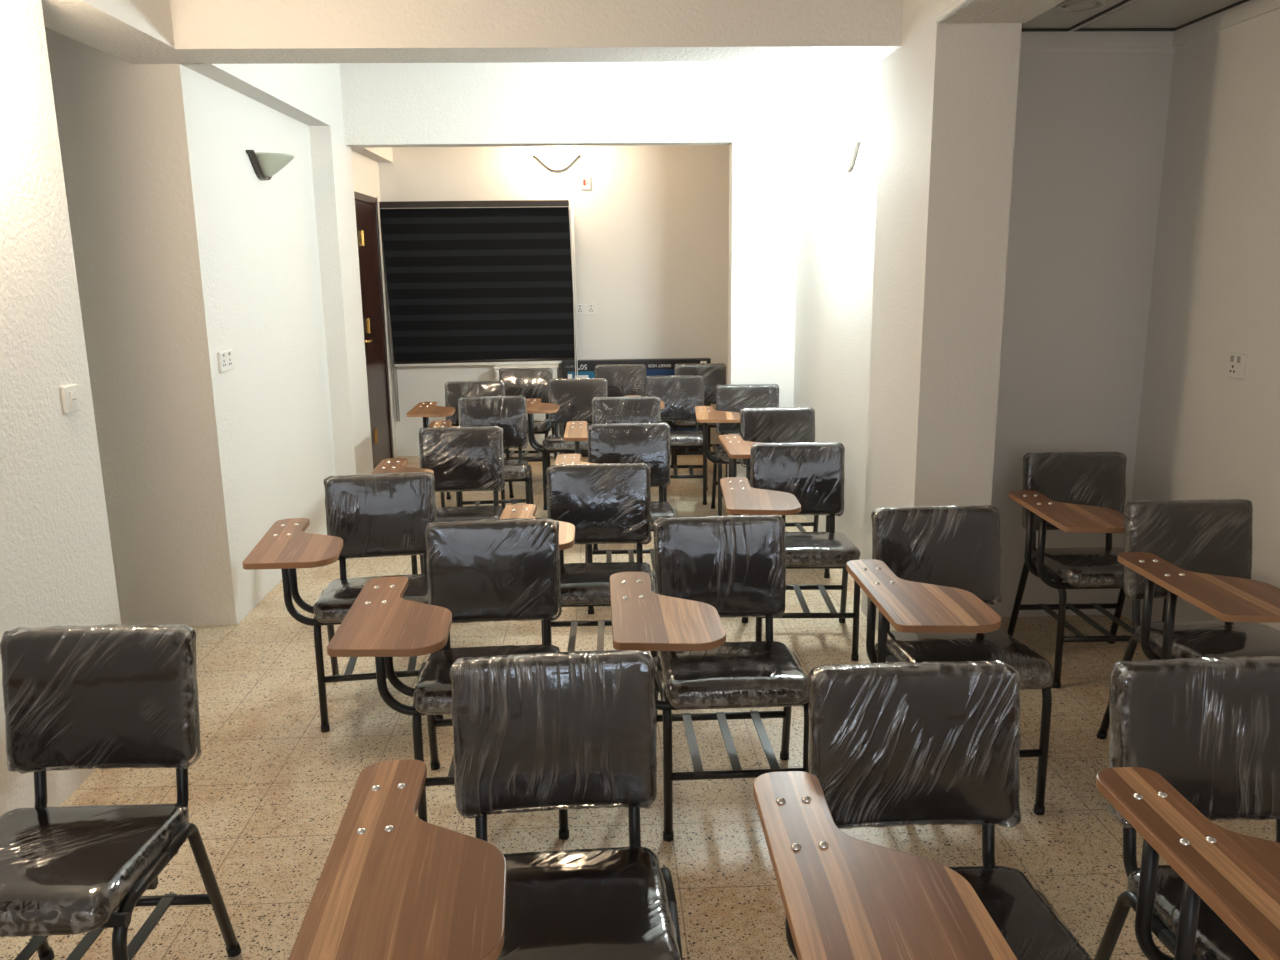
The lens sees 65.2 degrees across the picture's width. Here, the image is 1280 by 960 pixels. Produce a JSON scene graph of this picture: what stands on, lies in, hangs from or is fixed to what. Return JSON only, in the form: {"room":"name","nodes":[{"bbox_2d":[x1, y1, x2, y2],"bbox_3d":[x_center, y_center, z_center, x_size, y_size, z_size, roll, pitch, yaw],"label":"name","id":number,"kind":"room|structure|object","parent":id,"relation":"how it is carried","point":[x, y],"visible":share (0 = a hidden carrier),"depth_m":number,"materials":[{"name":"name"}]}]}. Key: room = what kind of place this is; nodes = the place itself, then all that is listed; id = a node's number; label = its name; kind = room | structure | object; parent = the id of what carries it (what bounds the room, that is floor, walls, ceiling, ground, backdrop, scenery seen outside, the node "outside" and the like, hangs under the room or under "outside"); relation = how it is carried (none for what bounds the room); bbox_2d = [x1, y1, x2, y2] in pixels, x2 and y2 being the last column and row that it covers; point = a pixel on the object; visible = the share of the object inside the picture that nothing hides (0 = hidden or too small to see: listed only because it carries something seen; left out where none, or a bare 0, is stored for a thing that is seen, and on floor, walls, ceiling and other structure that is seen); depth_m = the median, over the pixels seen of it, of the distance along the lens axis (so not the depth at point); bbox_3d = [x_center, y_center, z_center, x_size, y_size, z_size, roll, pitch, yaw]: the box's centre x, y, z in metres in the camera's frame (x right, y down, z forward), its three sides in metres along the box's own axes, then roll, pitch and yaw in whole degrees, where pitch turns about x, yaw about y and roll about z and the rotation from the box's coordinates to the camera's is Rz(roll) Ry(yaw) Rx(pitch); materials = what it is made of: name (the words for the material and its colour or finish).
{"room":"classroom","nodes":[
{"label":"classroom","id":0,"kind":"room"},
{"bbox_2d":[45,27,250,625],"bbox_3d":[-2.589,-0.711,4.194,1.572,2.760,0.185,-1,12,-2],"label":"column","id":1,"kind":"structure","parent":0,"point":[132,142],"depth_m":4.15,"materials":[{"name":"paint"}]},
{"bbox_2d":[170,0,903,63],"bbox_3d":[-0.366,-1.841,3.791,2.682,0.433,0.280,-1,12,-2],"label":"ceiling beam","id":2,"kind":"structure","parent":1,"relation":"attached to","point":[206,31],"depth_m":3.69,"materials":[{"name":"paint"}]},
{"bbox_2d":[0,0,335,815],"bbox_3d":[-1.807,-0.296,2.230,0.200,2.760,8.430,-1,12,-2],"label":"wall","id":3,"kind":"structure","parent":0,"point":[57,566],"depth_m":3.12,"materials":[{"name":"paint"}]},
{"bbox_2d":[61,384,79,413],"bbox_3d":[-1.727,-0.247,3.038,0.018,0.082,0.078,-1,12,-2],"label":"light switch","id":4,"kind":"object","parent":3,"relation":"attached to","point":[69,393],"visible":1,"depth_m":3.02,"materials":[{"name":"white plastic"}]},
{"bbox_2d":[41,0,200,63],"bbox_3d":[-1.834,-1.737,3.384,0.285,0.430,1.028,-1,12,-2],"label":"trim","id":5,"kind":"structure","parent":3,"relation":"attached to","point":[130,31],"depth_m":3.42,"materials":[{"name":"paint"}]},
{"bbox_2d":[217,349,233,372],"bbox_3d":[-1.796,-0.516,4.338,0.015,0.088,0.150,-1,12,-2],"label":"wall socket","id":6,"kind":"object","parent":3,"relation":"attached to","point":[225,358],"visible":1,"depth_m":4.32,"materials":[{"name":"white plastic"}]},
{"bbox_2d":[178,63,329,125],"bbox_3d":[-1.790,-2.035,4.761,0.121,0.430,1.815,-1,12,-2],"label":"trim","id":7,"kind":"structure","parent":3,"relation":"attached to","point":[299,92],"depth_m":4.90,"materials":[{"name":"paint"}]},
{"bbox_2d":[246,150,294,179],"bbox_3d":[-1.758,-1.518,4.851,0.170,0.122,0.366,-1,12,-2],"label":"wall sconce","id":8,"kind":"object","parent":3,"relation":"attached to","point":[265,165],"visible":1,"depth_m":4.77,"materials":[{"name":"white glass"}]},
{"bbox_2d":[309,63,372,477],"bbox_3d":[-1.823,-1.137,6.123,0.121,2.760,0.470,-1,12,-2],"label":"trim","id":9,"kind":"structure","parent":3,"relation":"attached to","point":[332,171],"depth_m":5.98,"materials":[{"name":"paint"}]},
{"bbox_2d":[351,147,392,162],"bbox_3d":[-1.957,-2.508,6.938,0.115,0.422,1.710,-1,12,-2],"label":"trim","id":10,"kind":"structure","parent":3,"relation":"attached to","point":[381,154],"depth_m":7.41,"materials":[{"name":"paint"}]},
{"bbox_2d":[351,150,396,456],"bbox_3d":[-2.088,-1.431,7.497,0.150,2.760,1.060,-1,12,-2],"label":"wall","id":11,"kind":"structure","parent":0,"point":[362,166],"depth_m":7.55,"materials":[{"name":"paint"}]},
{"bbox_2d":[354,191,393,469],"bbox_3d":[-2.027,-1.074,7.495,0.159,2.062,0.900,-1,12,-2],"label":"door","id":12,"kind":"structure","parent":11,"relation":"in","point":[366,207],"depth_m":7.56,"materials":[{"name":"brown wood"}]},
{"bbox_2d":[376,197,395,457],"bbox_3d":[-2.020,-1.179,7.957,0.012,2.072,0.035,-1,12,-2],"label":"trim","id":13,"kind":"structure","parent":11,"relation":"attached to","point":[376,197],"depth_m":7.94,"materials":[{"name":"white"}]},
{"bbox_2d":[378,145,729,456],"bbox_3d":[-0.190,-1.597,8.161,4.700,2.760,0.150,-1,12,-2],"label":"wall","id":14,"kind":"structure","parent":0,"point":[651,245],"depth_m":8.01,"materials":[{"name":"paint"}]},
{"bbox_2d":[388,300,399,421],"bbox_3d":[-1.994,-1.300,8.021,0.034,1.680,0.016,-1,12,-2],"label":"cable","id":15,"kind":"object","parent":14,"relation":"attached to","point":[394,367],"visible":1,"depth_m":8.13,"materials":[{"name":"grey plastic"}]},
{"bbox_2d":[394,361,561,366],"bbox_3d":[-1.260,-1.543,8.015,1.470,1.238,0.070,-1,12,-2],"label":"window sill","id":16,"kind":"structure","parent":14,"relation":"in","point":[519,362],"depth_m":8.11,"materials":[{"name":"white plastic"}]},
{"bbox_2d":[379,200,577,378],"bbox_3d":[-1.267,-1.474,7.947,1.516,1.441,0.200,-1,12,-2],"label":"roller blind","id":17,"kind":"object","parent":14,"relation":"attached to","point":[468,281],"visible":0.99,"depth_m":7.96,"materials":[{"name":"fabric"}]},
{"bbox_2d":[533,155,579,171],"bbox_3d":[-0.647,-2.473,7.789,0.366,0.122,0.170,-1,12,-2],"label":"wall sconce","id":18,"kind":"object","parent":14,"relation":"attached to","point":[555,162],"visible":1,"depth_m":7.85,"materials":[{"name":"grey metal"}]},
{"bbox_2d":[580,176,589,188],"bbox_3d":[-0.434,-2.349,7.903,0.080,0.100,0.017,-1,12,-2],"label":"switch","id":19,"kind":"object","parent":14,"relation":"attached to","point":[584,180],"visible":1,"depth_m":7.90,"materials":[{"name":"white plastic"}]},
{"bbox_2d":[575,304,595,314],"bbox_3d":[-0.442,-1.383,8.112,0.168,0.085,0.015,-1,12,-2],"label":"wall socket","id":20,"kind":"object","parent":14,"relation":"attached to","point":[581,309],"visible":0.92,"depth_m":8.11,"materials":[{"name":"white plastic"}]},
{"bbox_2d":[0,450,1275,959],"bbox_3d":[-0.515,0.883,3.517,6.000,0.120,10.540,-1,12,-2],"label":"floor","id":21,"kind":"structure","parent":0,"point":[270,792],"depth_m":3.02,"materials":[{"name":"tile"}]},
{"bbox_2d":[0,624,240,959],"bbox_3d":[-1.194,0.780,1.870,0.560,0.802,0.789,-1,12,-2],"label":"chair","id":22,"kind":"object","parent":21,"relation":"on","point":[110,696],"visible":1,"depth_m":2.12,"materials":[{"name":"black plastic"}]},
{"bbox_2d":[14,893,210,959],"bbox_3d":[-1.138,0.967,2.026,0.410,0.031,0.400,-1,12,-2],"label":"basket","id":23,"kind":"object","parent":22,"relation":"on","point":[162,903],"depth_m":2.10,"materials":[{"name":"grey metal"}]},
{"bbox_2d":[242,471,442,732],"bbox_3d":[-0.954,0.443,3.414,0.560,0.803,0.789,-3,12,-9],"label":"chair","id":24,"kind":"object","parent":21,"relation":"on","point":[386,514],"visible":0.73,"depth_m":3.64,"materials":[{"name":"black leather"}]},
{"bbox_2d":[323,656,419,682],"bbox_3d":[-0.921,0.630,3.576,0.437,0.031,0.439,-1,12,-2],"label":"basket","id":25,"kind":"object","parent":24,"relation":"on","point":[410,672],"depth_m":3.39,"materials":[{"name":"grey metal"}]},
{"bbox_2d":[370,426,504,573],"bbox_3d":[-0.870,0.215,4.468,0.560,0.802,0.789,-2,12,-4],"label":"chair","id":26,"kind":"object","parent":21,"relation":"on","point":[463,459],"visible":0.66,"depth_m":4.72,"materials":[{"name":"black leather"}]},
{"bbox_2d":[327,518,568,839],"bbox_3d":[-0.465,0.586,2.729,0.560,0.802,0.789,-2,12,-4],"label":"chair","id":27,"kind":"object","parent":21,"relation":"on","point":[501,569],"visible":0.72,"depth_m":2.97,"materials":[{"name":"black metal"}]},
{"bbox_2d":[424,719,454,785],"bbox_3d":[-0.422,0.772,2.886,0.410,0.031,0.411,-1,12,-2],"label":"basket","id":28,"kind":"object","parent":27,"relation":"on","point":[432,724],"depth_m":2.73,"materials":[{"name":"grey metal"}]},
{"bbox_2d":[406,380,513,507],"bbox_3d":[-1.122,-0.189,6.349,0.560,0.804,0.788,-1,12,-3],"label":"chair","id":29,"kind":"object","parent":21,"relation":"on","point":[454,391],"visible":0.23,"depth_m":6.59,"materials":[{"name":"black metal"}]},
{"bbox_2d":[428,395,534,516],"bbox_3d":[-0.874,-0.022,5.566,0.560,0.802,0.789,-2,12,-6],"label":"chair","id":30,"kind":"object","parent":21,"relation":"on","point":[509,413],"visible":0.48,"depth_m":5.82,"materials":[{"name":"black metal"}]},
{"bbox_2d":[462,499,525,505],"bbox_3d":[-0.836,0.164,5.726,0.422,0.031,0.424,-1,12,-2],"label":"basket","id":31,"kind":"object","parent":30,"relation":"on","point":[477,503],"depth_m":5.89,"materials":[{"name":"grey metal"}]},
{"bbox_2d":[288,650,682,959],"bbox_3d":[-0.190,0.808,1.684,0.560,0.803,0.789,-2,12,-5],"label":"chair","id":32,"kind":"object","parent":21,"relation":"on","point":[574,731],"visible":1,"depth_m":1.77,"materials":[{"name":"black metal"}]},
{"bbox_2d":[494,364,559,456],"bbox_3d":[-0.909,-0.567,8.140,0.510,0.732,0.255,-1,12,-2],"label":"base cabinet","id":33,"kind":"object","parent":21,"relation":"on","point":[539,438],"visible":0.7,"depth_m":8.07,"materials":[{"name":"white plastic"}]},
{"bbox_2d":[499,368,556,474],"bbox_3d":[-0.907,-0.363,7.146,0.560,0.803,0.789,0,12,2],"label":"chair","id":34,"kind":"object","parent":21,"relation":"on","point":[528,383],"visible":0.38,"depth_m":7.39,"materials":[{"name":"black metal"}]},
{"bbox_2d":[504,450,553,461],"bbox_3d":[-0.838,-0.176,7.299,0.422,0.031,0.424,-1,12,-2],"label":"basket","id":35,"kind":"object","parent":34,"relation":"on","point":[511,452],"depth_m":7.31,"materials":[{"name":"grey metal"}]},
{"bbox_2d":[524,378,607,509],"bbox_3d":[-0.476,-0.213,6.428,0.560,0.802,0.789,0,12,2],"label":"chair","id":36,"kind":"object","parent":21,"relation":"on","point":[570,399],"visible":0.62,"depth_m":6.67,"materials":[{"name":"black metal"}]},
{"bbox_2d":[500,463,658,659],"bbox_3d":[-0.201,0.404,3.551,0.560,0.804,0.788,-1,12,-1],"label":"chair","id":37,"kind":"object","parent":21,"relation":"on","point":[610,503],"visible":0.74,"depth_m":3.80,"materials":[{"name":"black leather"}]},
{"bbox_2d":[551,620,647,659],"bbox_3d":[-0.142,0.592,3.707,0.410,0.031,0.404,-1,12,-2],"label":"basket","id":38,"kind":"object","parent":37,"relation":"on","point":[573,624],"depth_m":3.82,"materials":[{"name":"grey metal"}]},
{"bbox_2d":[554,422,676,613],"bbox_3d":[-0.094,0.195,4.513,0.560,0.803,0.789,-1,12,-2],"label":"chair","id":39,"kind":"object","parent":21,"relation":"on","point":[649,444],"visible":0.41,"depth_m":4.76,"materials":[{"name":"black leather"}]},
{"bbox_2d":[592,549,654,570],"bbox_3d":[-0.038,0.383,4.669,0.410,0.031,0.400,-1,12,-2],"label":"basket","id":40,"kind":"object","parent":39,"relation":"on","point":[630,552],"depth_m":4.84,"materials":[{"name":"grey metal"}]},
{"bbox_2d":[564,396,666,549],"bbox_3d":[-0.116,-0.012,5.476,0.560,0.802,0.789,-1,12,-2],"label":"chair","id":41,"kind":"object","parent":21,"relation":"on","point":[644,409],"visible":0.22,"depth_m":5.72,"materials":[{"name":"black metal"}]},
{"bbox_2d":[587,364,646,426],"bbox_3d":[-0.211,-0.410,7.319,0.560,0.804,0.788,0,12,2],"label":"chair","id":42,"kind":"object","parent":21,"relation":"on","point":[623,380],"visible":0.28,"depth_m":7.57,"materials":[{"name":"black metal"}]},
{"bbox_2d":[562,358,710,456],"bbox_3d":[-0.025,-0.591,8.165,1.200,0.787,0.089,-1,12,-2],"label":"carton","id":43,"kind":"object","parent":21,"relation":"on","point":[663,366],"visible":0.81,"depth_m":8.06,"materials":[{"name":"black"}]},
{"bbox_2d":[568,374,587,379],"bbox_3d":[-0.498,-0.793,8.058,0.165,0.120,0.002,-1,12,-2],"label":"print","id":44,"kind":"object","parent":43,"relation":"attached to","point":[571,376],"depth_m":8.05,"materials":[{"name":"white"}]},
{"bbox_2d":[568,371,594,378],"bbox_3d":[-0.450,-0.580,8.107,0.255,0.600,0.002,-1,12,-2],"label":"print","id":45,"kind":"object","parent":43,"relation":"attached to","point":[571,374],"depth_m":8.05,"materials":[{"name":"blue"}]},
{"bbox_2d":[647,369,704,430],"bbox_3d":[0.109,-0.595,8.128,0.845,0.608,0.002,-1,12,-2],"label":"print","id":46,"kind":"object","parent":43,"relation":"attached to","point":[650,372],"depth_m":8.07},
{"bbox_2d":[624,375,707,504],"bbox_3d":[0.175,-0.243,6.531,0.560,0.801,0.789,0,12,2],"label":"chair","id":47,"kind":"object","parent":21,"relation":"on","point":[679,396],"visible":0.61,"depth_m":6.78,"materials":[{"name":"black metal"}]},
{"bbox_2d":[670,465,703,478],"bbox_3d":[0.244,-0.056,6.684,0.422,0.031,0.424,-1,12,-2],"label":"basket","id":48,"kind":"object","parent":47,"relation":"on","point":[674,467],"depth_m":6.61,"materials":[{"name":"grey metal"}]},
{"bbox_2d":[663,363,727,478],"bbox_3d":[0.392,-0.417,7.323,0.560,0.802,0.789,0,12,2],"label":"chair","id":49,"kind":"object","parent":21,"relation":"on","point":[713,374],"visible":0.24,"depth_m":7.57,"materials":[{"name":"black metal"}]},
{"bbox_2d":[676,444,720,454],"bbox_3d":[0.462,-0.230,7.476,0.425,0.031,0.427,-1,12,-2],"label":"basket","id":50,"kind":"object","parent":49,"relation":"on","point":[714,446],"depth_m":7.29,"materials":[{"name":"grey metal"}]},
{"bbox_2d":[610,515,808,841],"bbox_3d":[0.204,0.575,2.738,0.560,0.803,0.789,-1,12,-3],"label":"chair","id":51,"kind":"object","parent":21,"relation":"on","point":[708,569],"visible":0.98,"depth_m":2.81,"materials":[{"name":"black metal"}]},
{"bbox_2d":[656,711,804,780],"bbox_3d":[0.255,0.762,2.895,0.410,0.031,0.400,-1,12,-2],"label":"basket","id":52,"kind":"object","parent":51,"relation":"on","point":[698,773],"depth_m":2.86,"materials":[{"name":"grey metal"}]},
{"bbox_2d":[695,384,785,522],"bbox_3d":[0.612,-0.133,5.993,0.560,0.803,0.789,0,12,2],"label":"chair","id":53,"kind":"object","parent":21,"relation":"on","point":[730,399],"visible":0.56,"depth_m":6.24,"materials":[{"name":"black metal"}]},
{"bbox_2d":[718,407,829,577],"bbox_3d":[0.680,0.086,4.974,0.560,0.804,0.788,-1,12,-2],"label":"chair","id":54,"kind":"object","parent":21,"relation":"on","point":[775,424],"visible":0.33,"depth_m":5.22,"materials":[{"name":"black leather"}]},
{"bbox_2d":[785,522,814,531],"bbox_3d":[0.736,0.274,5.131,0.410,0.031,0.400,-1,12,-2],"label":"basket","id":55,"kind":"object","parent":54,"relation":"on","point":[799,525],"depth_m":5.31,"materials":[{"name":"grey metal"}]},
{"bbox_2d":[720,442,859,660],"bbox_3d":[0.601,0.308,3.953,0.560,0.802,0.789,0,12,2],"label":"chair","id":56,"kind":"object","parent":21,"relation":"on","point":[805,478],"visible":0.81,"depth_m":4.19,"materials":[{"name":"black leather"}]},
{"bbox_2d":[761,584,854,617],"bbox_3d":[0.670,0.496,4.106,0.422,0.031,0.424,-1,12,-2],"label":"basket","id":57,"kind":"object","parent":56,"relation":"on","point":[797,588],"depth_m":4.05,"materials":[{"name":"grey metal"}]},
{"bbox_2d":[753,660,1091,959],"bbox_3d":[0.475,0.814,1.616,0.560,0.804,0.788,-1,12,-2],"label":"chair","id":58,"kind":"object","parent":21,"relation":"on","point":[938,743],"visible":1,"depth_m":1.86,"materials":[{"name":"black metal"}]},
{"bbox_2d":[846,504,1053,815],"bbox_3d":[0.882,0.547,2.827,0.560,0.804,0.788,-1,12,-2],"label":"chair","id":59,"kind":"object","parent":21,"relation":"on","point":[932,574],"visible":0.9,"depth_m":2.90,"materials":[{"name":"black metal"}]},
{"bbox_2d":[1019,749,1042,757],"bbox_3d":[0.934,0.735,2.984,0.410,0.031,0.399,-1,12,-2],"label":"basket","id":60,"kind":"object","parent":59,"relation":"on","point":[1023,753],"depth_m":2.80,"materials":[{"name":"grey metal"}]},
{"bbox_2d":[1007,451,1166,688],"bbox_3d":[1.661,0.356,3.674,0.560,0.802,0.789,-1,12,0],"label":"chair","id":61,"kind":"object","parent":21,"relation":"on","point":[1071,492],"visible":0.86,"depth_m":3.77,"materials":[{"name":"black leather"}]},
{"bbox_2d":[1019,603,1134,641],"bbox_3d":[1.725,0.543,3.828,0.410,0.031,0.410,-1,12,-2],"label":"basket","id":62,"kind":"object","parent":61,"relation":"on","point":[1101,607],"depth_m":3.82,"materials":[{"name":"grey metal"}]},
{"bbox_2d":[1094,656,1279,959],"bbox_3d":[1.053,0.807,1.620,0.560,0.802,0.789,-1,12,-2],"label":"chair","id":63,"kind":"object","parent":21,"relation":"on","point":[1195,742],"visible":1,"depth_m":1.86,"materials":[{"name":"black leather"}]},
{"bbox_2d":[1097,498,1279,738],"bbox_3d":[1.686,0.529,2.871,0.560,0.802,0.789,-1,12,-3],"label":"chair","id":64,"kind":"object","parent":21,"relation":"on","point":[1197,551],"visible":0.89,"depth_m":3.06,"materials":[{"name":"black leather"}]},
{"bbox_2d":[727,61,798,477],"bbox_3d":[0.777,-1.224,6.378,0.407,2.760,0.150,-1,12,-2],"label":"wall","id":65,"kind":"structure","parent":0,"point":[763,156],"depth_m":6.24,"materials":[{"name":"paint"}]},
{"bbox_2d":[339,62,732,147],"bbox_3d":[-0.611,-2.301,6.087,2.345,0.498,0.150,-1,12,-2],"label":"ceiling beam","id":66,"kind":"structure","parent":65,"relation":"attached to","point":[530,103],"depth_m":6.02,"materials":[{"name":"paint"}]},
{"bbox_2d":[793,75,880,559],"bbox_3d":[1.114,-0.994,5.297,0.175,2.760,2.385,-1,12,-2],"label":"wall","id":67,"kind":"structure","parent":0,"point":[836,208],"depth_m":5.16,"materials":[{"name":"paint"}]},
{"bbox_2d":[782,61,880,129],"bbox_3d":[0.961,-2.125,5.022,0.105,0.430,2.135,-1,12,-2],"label":"trim","id":68,"kind":"structure","parent":67,"relation":"attached to","point":[810,88],"depth_m":5.18,"materials":[{"name":"paint"}]},
{"bbox_2d":[834,140,860,170],"bbox_3d":[0.945,-1.573,4.881,0.170,0.122,0.366,-1,12,-2],"label":"wall sconce","id":69,"kind":"object","parent":67,"relation":"attached to","point":[847,164],"visible":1,"depth_m":4.86,"materials":[{"name":"white plastic"}]},
{"bbox_2d":[861,0,1021,631],"bbox_3d":[1.140,-0.692,3.897,0.290,2.760,0.680,-1,12,-2],"label":"column","id":70,"kind":"structure","parent":67,"relation":"attached to","point":[948,105],"depth_m":3.61,"materials":[{"name":"paint"}]},
{"bbox_2d":[932,0,1064,23],"bbox_3d":[1.258,-1.178,0.651,0.300,0.442,5.465,-1,12,-2],"label":"trim","id":71,"kind":"structure","parent":0,"point":[973,11],"depth_m":3.21,"materials":[{"name":"paint"}]},
{"bbox_2d":[987,53,1173,616],"bbox_3d":[1.731,-0.760,4.178,0.955,2.760,0.120,-1,12,-2],"label":"wall","id":72,"kind":"structure","parent":0,"point":[1090,129],"depth_m":4.10,"materials":[{"name":"paint"}]},
{"bbox_2d":[1021,0,1249,31],"bbox_3d":[1.810,-1.131,0.964,0.825,0.036,6.010,-1,12,-2],"label":"ceiling","id":73,"kind":"structure","parent":0,"point":[1117,15],"depth_m":3.67,"materials":[{"name":"grey paint"}]},
{"bbox_2d":[1054,0,1108,12],"bbox_3d":[1.536,-1.654,3.486,0.176,0.011,0.176,-1,12,-2],"label":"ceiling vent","id":74,"kind":"object","parent":73,"relation":"in","point":[1072,6],"visible":0.99,"depth_m":3.48,"materials":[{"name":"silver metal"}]},
{"bbox_2d":[1121,8,1279,629],"bbox_3d":[2.292,-0.136,1.260,0.120,2.760,6.130,-1,12,-2],"label":"wall","id":75,"kind":"structure","parent":0,"point":[1204,433],"depth_m":3.68,"materials":[{"name":"paint"}]},
{"bbox_2d":[1020,0,1279,53],"bbox_3d":[1.806,-1.078,0.975,0.835,0.083,6.010,-1,12,-2],"label":"trim","id":76,"kind":"structure","parent":75,"relation":"attached to","point":[1075,42],"depth_m":3.90,"materials":[{"name":"white paint"}]},
{"bbox_2d":[1227,352,1246,378],"bbox_3d":[2.131,-0.409,3.575,0.015,0.088,0.088,-1,12,-2],"label":"wall socket","id":77,"kind":"object","parent":75,"relation":"attached to","point":[1236,367],"visible":1,"depth_m":3.56,"materials":[{"name":"white plastic"}]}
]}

